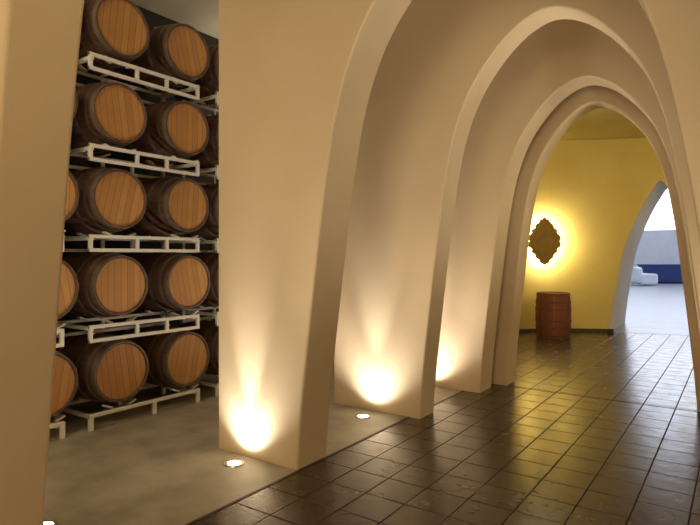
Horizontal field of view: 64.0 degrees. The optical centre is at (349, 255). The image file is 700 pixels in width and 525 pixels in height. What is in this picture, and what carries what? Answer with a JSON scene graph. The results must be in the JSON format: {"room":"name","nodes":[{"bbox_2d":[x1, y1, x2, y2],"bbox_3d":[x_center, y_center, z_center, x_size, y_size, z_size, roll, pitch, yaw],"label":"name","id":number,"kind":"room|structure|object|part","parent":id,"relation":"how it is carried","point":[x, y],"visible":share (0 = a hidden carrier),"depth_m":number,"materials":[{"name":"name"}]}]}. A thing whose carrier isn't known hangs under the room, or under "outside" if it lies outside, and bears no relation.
{"room":"wine cellar","nodes":[
{"label":"wine cellar","id":0,"kind":"room"},
{"bbox_2d":[0,0,83,524],"bbox_3d":[0.165,-0.765,1.452,5.990,4.950,0.330,0,0,35],"label":"wall","id":1,"kind":"structure","parent":0,"point":[40,39],"depth_m":2.62,"materials":[{"name":"beige paint"}]},
{"bbox_2d":[56,0,218,397],"bbox_3d":[-4.140,-0.790,5.339,0.100,4.900,10.020,0,0,35],"label":"wall","id":2,"kind":"structure","parent":0,"point":[153,19],"depth_m":7.25,"materials":[{"name":"paint"}]},
{"bbox_2d":[130,0,218,38],"bbox_3d":[0.070,-3.290,2.548,10.200,0.100,10.460,0,0,35],"label":"ceiling","id":3,"kind":"structure","parent":0,"point":[203,15],"depth_m":7.42,"materials":[{"name":"paint"}]},
{"bbox_2d":[44,364,461,524],"bbox_3d":[-2.643,1.685,4.295,3.650,0.050,10.020,0,0,35],"label":"floor","id":4,"kind":"structure","parent":0,"point":[137,466],"depth_m":4.54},
{"bbox_2d":[44,519,58,524],"bbox_3d":[-1.875,1.655,3.430,0.170,0.007,0.170,0,0,35],"label":"uplight","id":5,"kind":"object","parent":4,"relation":"on","point":[46,522],"visible":0.7,"depth_m":3.47,"materials":[{"name":"silver metal"}]},
{"bbox_2d":[50,414,65,438],"bbox_3d":[-3.222,1.564,4.762,0.656,0.192,1.365,0,0,35],"label":"rack","id":6,"kind":"object","parent":4,"relation":"on","point":[61,425],"visible":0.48,"depth_m":5.07,"materials":[{"name":"white metal"}]},
{"bbox_3d":[-2.981,1.583,4.566,0.036,0.155,1.318,0,0,35],"label":"frame","id":7,"kind":"part","parent":6,"relation":"part of","materials":[{"name":"white paint"}]},
{"bbox_2d":[51,350,77,416],"bbox_3d":[-3.103,1.153,5.281,0.950,0.704,0.689,0,0,36],"label":"wine barrel","id":8,"kind":"object","parent":6,"relation":"on","point":[65,378],"visible":0.28,"depth_m":5.14,"materials":[{"name":"brown wood"}]},
{"bbox_2d":[56,323,65,347],"bbox_3d":[-3.222,0.724,4.762,0.656,0.202,1.365,0,0,35],"label":"rack","id":9,"kind":"object","parent":8,"relation":"on","point":[60,332],"visible":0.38,"depth_m":5.07,"materials":[{"name":"white metal"}]},
{"bbox_3d":[-2.983,0.743,4.562,0.036,0.165,1.310,0,0,35],"label":"frame","id":10,"kind":"part","parent":9,"relation":"part of","materials":[{"name":"white paint"}]},
{"bbox_2d":[58,260,78,318],"bbox_3d":[-3.106,0.288,5.274,0.950,0.704,0.689,0,0,34],"label":"wine barrel","id":11,"kind":"object","parent":9,"relation":"on","point":[69,286],"visible":0.14,"depth_m":5.18,"materials":[{"name":"brown wood"}]},
{"bbox_3d":[-3.222,-0.141,4.762,0.656,0.202,1.365,0,0,35],"label":"rack","id":12,"kind":"object","parent":11,"relation":"on","visible":0},
{"bbox_2d":[65,171,78,220],"bbox_3d":[-3.096,-0.578,5.280,0.950,0.706,0.690,0,0,36],"label":"wine barrel","id":13,"kind":"object","parent":12,"relation":"on","point":[72,200],"visible":0.11,"depth_m":5.20,"materials":[{"name":"brown wood"}]},
{"bbox_3d":[-3.222,-1.006,4.762,0.656,0.202,1.365,0,0,35],"label":"rack","id":14,"kind":"object","parent":13,"relation":"on","visible":0},
{"bbox_2d":[73,90,77,117],"bbox_3d":[-3.111,-1.442,5.264,0.950,0.705,0.690,0,2,34],"label":"wine barrel","id":15,"kind":"object","parent":14,"relation":"on","point":[75,99],"visible":0.04,"depth_m":5.23,"materials":[{"name":"brown wood"}]},
{"bbox_2d":[54,383,199,431],"bbox_3d":[-2.335,1.564,6.033,0.656,0.192,1.365,0,0,35],"label":"rack","id":16,"kind":"object","parent":4,"relation":"on","point":[185,391],"visible":0.56,"depth_m":5.82,"materials":[{"name":"white metal"}]},
{"bbox_2d":[55,332,148,401],"bbox_3d":[-2.667,1.152,5.899,0.950,0.706,0.690,0,0,36],"label":"wine barrel","id":17,"kind":"object","parent":16,"relation":"on","point":[113,370],"visible":0.68,"depth_m":5.60,"materials":[{"name":"brown wood"}]},
{"bbox_2d":[56,310,199,342],"bbox_3d":[-2.335,0.724,6.033,0.656,0.202,1.365,0,0,35],"label":"rack","id":18,"kind":"object","parent":17,"relation":"on","point":[164,320],"visible":0.8,"depth_m":5.91,"materials":[{"name":"white metal"}]},
{"bbox_2d":[62,252,147,317],"bbox_3d":[-2.674,0.287,5.902,0.950,0.705,0.690,0,0,36],"label":"wine barrel","id":19,"kind":"object","parent":18,"relation":"on","point":[111,284],"visible":0.82,"depth_m":5.60,"materials":[{"name":"brown wood"}]},
{"bbox_2d":[64,231,199,252],"bbox_3d":[-2.335,-0.141,6.033,0.656,0.202,1.365,0,0,35],"label":"rack","id":20,"kind":"object","parent":19,"relation":"on","point":[172,238],"visible":0.77,"depth_m":5.84,"materials":[{"name":"white metal"}]},
{"bbox_2d":[64,167,146,234],"bbox_3d":[-2.683,-0.576,5.879,0.950,0.702,0.690,0,0,35],"label":"wine barrel","id":21,"kind":"object","parent":20,"relation":"on","point":[111,200],"visible":0.83,"depth_m":5.58,"materials":[{"name":"brown wood"}]},
{"bbox_2d":[69,143,199,178],"bbox_3d":[-2.335,-1.006,6.033,0.656,0.202,1.365,0,0,35],"label":"rack","id":22,"kind":"object","parent":21,"relation":"on","point":[167,167],"visible":0.71,"depth_m":5.87,"materials":[{"name":"white metal"}]},
{"bbox_2d":[70,82,146,153],"bbox_3d":[-2.685,-1.443,5.886,0.950,0.706,0.690,0,0,35],"label":"wine barrel","id":23,"kind":"object","parent":22,"relation":"on","point":[113,114],"visible":0.59,"depth_m":5.58,"materials":[{"name":"brown wood"}]},
{"bbox_2d":[76,51,199,104],"bbox_3d":[-2.335,-1.871,6.033,0.656,0.202,1.365,0,0,35],"label":"rack","id":24,"kind":"object","parent":23,"relation":"on","point":[192,87],"visible":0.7,"depth_m":5.91,"materials":[{"name":"white metal"}]},
{"bbox_2d":[77,0,149,74],"bbox_3d":[-2.655,-2.308,5.893,0.950,0.706,0.690,0,0,36],"label":"wine barrel","id":25,"kind":"object","parent":24,"relation":"on","point":[115,29],"visible":0.67,"depth_m":5.59,"materials":[{"name":"brown wood"}]},
{"bbox_3d":[-2.605,-1.853,6.188,0.036,0.165,1.310,0,0,35],"label":"frame","id":26,"kind":"part","parent":24,"relation":"part of","materials":[{"name":"white paint"}]},
{"bbox_2d":[117,23,209,92],"bbox_3d":[-2.198,-2.306,6.569,0.950,0.702,0.690,0,0,35],"label":"wine barrel","id":27,"kind":"object","parent":24,"relation":"on","point":[179,51],"visible":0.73,"depth_m":6.27,"materials":[{"name":"brown wood"}]},
{"bbox_3d":[-2.605,-0.988,6.188,0.036,0.165,1.310,0,0,35],"label":"frame","id":28,"kind":"part","parent":22,"relation":"part of","materials":[{"name":"white paint"}]},
{"bbox_2d":[122,101,208,164],"bbox_3d":[-2.201,-1.442,6.573,0.950,0.705,0.690,0,-1,36],"label":"wine barrel","id":29,"kind":"object","parent":22,"relation":"on","point":[179,129],"visible":0.77,"depth_m":6.26,"materials":[{"name":"brown wood"}]},
{"bbox_3d":[-2.605,-0.122,6.188,0.036,0.165,1.310,0,0,35],"label":"frame","id":30,"kind":"part","parent":20,"relation":"part of","materials":[{"name":"white paint"}]},
{"bbox_3d":[-2.096,-0.122,5.834,0.036,0.165,1.310,0,0,35],"label":"frame","id":31,"kind":"part","parent":20,"relation":"part of","materials":[{"name":"white paint"}]},
{"bbox_2d":[125,177,208,236],"bbox_3d":[-2.207,-0.578,6.563,0.950,0.706,0.690,0,0,34],"label":"wine barrel","id":32,"kind":"object","parent":20,"relation":"on","point":[178,206],"visible":0.82,"depth_m":6.26,"materials":[{"name":"brown wood"}]},
{"bbox_3d":[-2.605,0.743,6.188,0.036,0.165,1.310,0,0,35],"label":"frame","id":33,"kind":"part","parent":18,"relation":"part of","materials":[{"name":"white paint"}]},
{"bbox_3d":[-2.096,0.743,5.834,0.036,0.165,1.310,0,0,35],"label":"frame","id":34,"kind":"part","parent":18,"relation":"part of","materials":[{"name":"white paint"}]},
{"bbox_2d":[131,252,209,310],"bbox_3d":[-2.192,0.288,6.577,0.950,0.704,0.689,0,0,35],"label":"wine barrel","id":35,"kind":"object","parent":18,"relation":"on","point":[177,281],"visible":0.77,"depth_m":6.27,"materials":[{"name":"brown wood"}]},
{"bbox_3d":[-2.602,1.583,6.192,0.036,0.155,1.318,0,0,35],"label":"frame","id":36,"kind":"part","parent":16,"relation":"part of","materials":[{"name":"white paint"}]},
{"bbox_3d":[-2.094,1.583,5.837,0.036,0.155,1.318,0,0,35],"label":"frame","id":37,"kind":"part","parent":16,"relation":"part of","materials":[{"name":"white paint"}]},
{"bbox_2d":[124,324,209,386],"bbox_3d":[-2.198,1.153,6.566,0.950,0.703,0.690,0,0,36],"label":"wine barrel","id":38,"kind":"object","parent":16,"relation":"on","point":[180,358],"visible":0.72,"depth_m":6.25,"materials":[{"name":"brown wood"}]},
{"bbox_2d":[182,373,218,396],"bbox_3d":[-1.437,1.564,7.321,0.656,0.192,1.365,0,0,35],"label":"rack","id":39,"kind":"object","parent":4,"relation":"on","point":[216,386],"visible":0.19,"depth_m":6.68,"materials":[{"name":"white metal"}]},
{"bbox_2d":[177,319,218,375],"bbox_3d":[-1.763,1.152,7.172,0.950,0.705,0.690,0,0,36],"label":"wine barrel","id":40,"kind":"object","parent":39,"relation":"on","point":[207,330],"visible":0.27,"depth_m":6.82,"materials":[{"name":"brown wood"}]},
{"bbox_2d":[181,305,218,325],"bbox_3d":[-1.437,0.724,7.321,0.656,0.202,1.365,0,0,35],"label":"rack","id":41,"kind":"object","parent":40,"relation":"on","point":[214,315],"visible":0.27,"depth_m":6.97,"materials":[{"name":"white metal"}]},
{"bbox_2d":[188,251,218,306],"bbox_3d":[-1.786,0.288,7.166,0.950,0.704,0.690,0,0,34],"label":"wine barrel","id":42,"kind":"object","parent":41,"relation":"on","point":[211,259],"visible":0.22,"depth_m":6.79,"materials":[{"name":"brown wood"}]},
{"bbox_2d":[181,237,218,252],"bbox_3d":[-1.437,-0.141,7.321,0.656,0.202,1.365,0,0,35],"label":"rack","id":43,"kind":"object","parent":42,"relation":"on","point":[215,243],"visible":0.27,"depth_m":6.93,"materials":[{"name":"white metal"}]},
{"bbox_2d":[182,183,218,237],"bbox_3d":[-1.787,-0.578,7.169,0.950,0.706,0.689,0,0,35],"label":"wine barrel","id":44,"kind":"object","parent":43,"relation":"on","point":[210,229],"visible":0.23,"depth_m":6.79,"materials":[{"name":"brown wood"}]},
{"bbox_2d":[181,165,218,184],"bbox_3d":[-1.437,-1.006,7.321,0.656,0.202,1.365,0,0,35],"label":"rack","id":45,"kind":"object","parent":44,"relation":"on","point":[215,175],"visible":0.26,"depth_m":6.89,"materials":[{"name":"white metal"}]},
{"bbox_2d":[174,114,218,170],"bbox_3d":[-1.774,-1.443,7.166,0.950,0.706,0.690,0,0,34],"label":"wine barrel","id":46,"kind":"object","parent":45,"relation":"on","point":[209,157],"visible":0.17,"depth_m":6.81,"materials":[{"name":"brown wood"}]},
{"bbox_2d":[181,91,218,114],"bbox_3d":[-1.437,-1.871,7.321,0.656,0.202,1.365,0,0,35],"label":"rack","id":47,"kind":"object","parent":46,"relation":"on","point":[216,96],"visible":0.25,"depth_m":6.86,"materials":[{"name":"white metal"}]},
{"bbox_2d":[173,45,218,105],"bbox_3d":[-1.792,-2.308,7.169,0.950,0.705,0.690,0,0,35],"label":"wine barrel","id":48,"kind":"object","parent":47,"relation":"on","point":[208,83],"visible":0.21,"depth_m":6.81,"materials":[{"name":"brown wood"}]},
{"bbox_3d":[-1.707,-1.853,7.476,0.036,0.165,1.310,0,0,35],"label":"frame","id":49,"kind":"part","parent":47,"relation":"part of","materials":[{"name":"white paint"}]},
{"bbox_3d":[-1.198,-1.853,7.121,0.036,0.165,1.310,0,0,35],"label":"frame","id":50,"kind":"part","parent":47,"relation":"part of","materials":[{"name":"white paint"}]},
{"bbox_3d":[-1.707,-0.988,7.476,0.036,0.165,1.310,0,0,35],"label":"frame","id":51,"kind":"part","parent":45,"relation":"part of","materials":[{"name":"white paint"}]},
{"bbox_3d":[-1.198,-0.988,7.121,0.036,0.165,1.310,0,0,35],"label":"frame","id":52,"kind":"part","parent":45,"relation":"part of","materials":[{"name":"white paint"}]},
{"bbox_3d":[-1.198,-0.122,7.121,0.036,0.165,1.310,0,0,35],"label":"frame","id":53,"kind":"part","parent":43,"relation":"part of","materials":[{"name":"white paint"}]},
{"bbox_3d":[-1.198,0.743,7.121,0.036,0.165,1.310,0,0,35],"label":"frame","id":54,"kind":"part","parent":41,"relation":"part of","materials":[{"name":"white paint"}]},
{"bbox_3d":[-1.196,1.583,7.125,0.036,0.155,1.318,0,0,35],"label":"frame","id":55,"kind":"part","parent":39,"relation":"part of","materials":[{"name":"white paint"}]},
{"bbox_2d":[223,459,244,467],"bbox_3d":[-0.926,1.655,4.475,0.170,0.007,0.170,0,0,35],"label":"uplight","id":56,"kind":"object","parent":4,"relation":"on","point":[232,463],"visible":1,"depth_m":4.46,"materials":[{"name":"silver metal"}]},
{"bbox_2d":[185,390,463,524],"bbox_3d":[-1.146,1.673,3.251,0.024,0.033,10.020,0,0,35],"label":"floor edge","id":57,"kind":"structure","parent":4,"relation":"on","point":[315,462],"depth_m":4.29,"materials":[{"name":"brown"}]},
{"bbox_2d":[355,414,370,418],"bbox_3d":[0.133,1.655,5.784,0.170,0.007,0.170,0,0,35],"label":"uplight","id":58,"kind":"object","parent":4,"relation":"on","point":[359,416],"visible":1,"depth_m":5.77,"materials":[{"name":"silver metal"}]},
{"bbox_2d":[191,332,699,524],"bbox_3d":[2.547,1.660,4.714,9.120,0.001,16.646,0,0,35],"label":"floor","id":59,"kind":"structure","parent":0,"point":[591,428],"depth_m":4.64,"materials":[{"name":"tile"}]},
{"bbox_2d":[535,291,571,338],"bbox_3d":[4.190,1.205,11.550,0.711,0.910,0.711,0,0,12],"label":"barrel","id":60,"kind":"object","parent":59,"relation":"on","point":[553,309],"visible":1,"depth_m":11.26,"materials":[{"name":"brown wood"}]},
{"bbox_2d":[608,329,613,333],"bbox_3d":[5.580,1.610,11.980,0.110,0.100,0.100,0,0,35],"label":"block","id":61,"kind":"object","parent":59,"relation":"on","point":[610,331],"visible":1,"depth_m":11.94,"materials":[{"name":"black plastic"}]},
{"bbox_2d":[219,0,699,469],"bbox_3d":[1.430,-0.765,3.282,6.010,4.950,0.380,0,0,35],"label":"arch","id":62,"kind":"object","parent":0,"point":[296,77],"depth_m":4.41,"materials":[{"name":"beige paint"}]},
{"bbox_2d":[334,0,699,418],"bbox_3d":[2.395,-0.765,4.718,6.070,4.950,0.320,0,0,35],"label":"arch","id":63,"kind":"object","parent":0,"point":[436,68],"depth_m":5.73,"materials":[{"name":"beige paint"}]},
{"bbox_2d":[435,19,699,392],"bbox_3d":[3.235,-0.765,5.852,5.990,4.950,0.380,0,0,35],"label":"wall","id":64,"kind":"structure","parent":0,"point":[562,57],"depth_m":6.69,"materials":[{"name":"beige paint"}]},
{"bbox_2d":[519,137,666,328],"bbox_3d":[5.493,-0.440,8.938,9.000,4.200,6.226,0,0,35],"label":"wall","id":65,"kind":"structure","parent":0,"point":[593,192],"depth_m":12.25,"materials":[{"name":"yellow paint"}]},
{"bbox_2d":[528,217,560,264],"bbox_3d":[4.190,-0.320,12.162,0.716,1.040,0.255,0,0,0],"label":"wall plaque","id":66,"kind":"object","parent":65,"relation":"attached to","point":[544,240],"visible":0.96,"depth_m":12.03,"materials":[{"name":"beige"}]},
{"bbox_2d":[519,328,607,331],"bbox_3d":[5.493,1.625,8.936,9.000,0.070,6.224,0,0,35],"label":"baseboard","id":67,"kind":"structure","parent":65,"relation":"attached to","point":[572,329],"depth_m":12.23,"materials":[{"name":"brown"}]},
{"bbox_2d":[610,180,667,328],"bbox_3d":[7.001,0.025,12.482,1.900,3.270,2.015,0,0,35],"label":"arch","id":68,"kind":"object","parent":65,"relation":"attached to","point":[618,315],"visible":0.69,"depth_m":12.81,"materials":[{"name":"paint"}]},
{"bbox_2d":[491,85,699,411],"bbox_3d":[3.006,-0.765,6.669,10.100,4.950,0.340,0,0,35],"label":"arch","id":69,"kind":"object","parent":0,"point":[584,100],"depth_m":6.97,"materials":[{"name":"beige paint"}]},
{"bbox_2d":[560,108,644,139],"bbox_3d":[5.554,-2.540,9.024,9.400,0.001,6.416,0,0,35],"label":"ceiling","id":70,"kind":"structure","parent":0,"point":[601,123],"depth_m":11.16,"materials":[{"name":"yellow paint"}]},
{"bbox_2d":[614,283,688,335],"bbox_3d":[15.510,1.656,25.292,14.500,0.001,32.765,0,0,35],"label":"floor","id":71,"kind":"structure","parent":0,"point":[661,308],"depth_m":17.02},
{"bbox_2d":[631,267,657,285],"bbox_3d":[16.536,1.135,31.600,1.268,1.050,1.100,0,0,0],"label":"armchair","id":72,"kind":"object","parent":71,"relation":"on","point":[638,277],"visible":0.94,"depth_m":31.10,"materials":[{"name":"white fabric"}]},
{"bbox_3d":[16.140,1.085,31.600,0.520,0.950,1.000,0,0,0],"label":"backrest","id":73,"kind":"part","parent":72,"relation":"part of","materials":[{"name":"white fabric"}]},
{"bbox_3d":[16.625,1.280,31.150,0.950,0.600,0.200,0,0,0],"label":"armrest","id":74,"kind":"part","parent":72,"relation":"part of","materials":[{"name":"white fabric"}]},
{"bbox_2d":[637,264,682,283],"bbox_3d":[19.600,1.080,33.900,4.100,1.160,0.800,0,0,0],"label":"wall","id":75,"kind":"structure","parent":71,"relation":"on","point":[667,273],"depth_m":33.55,"materials":[{"name":"blue paint"}]},
{"bbox_2d":[633,230,679,266],"bbox_3d":[22.194,-0.015,34.873,14.500,3.350,0.200,0,0,35],"label":"wall","id":76,"kind":"structure","parent":0,"point":[655,246],"depth_m":36.32,"materials":[{"name":"paint"}]}
]}

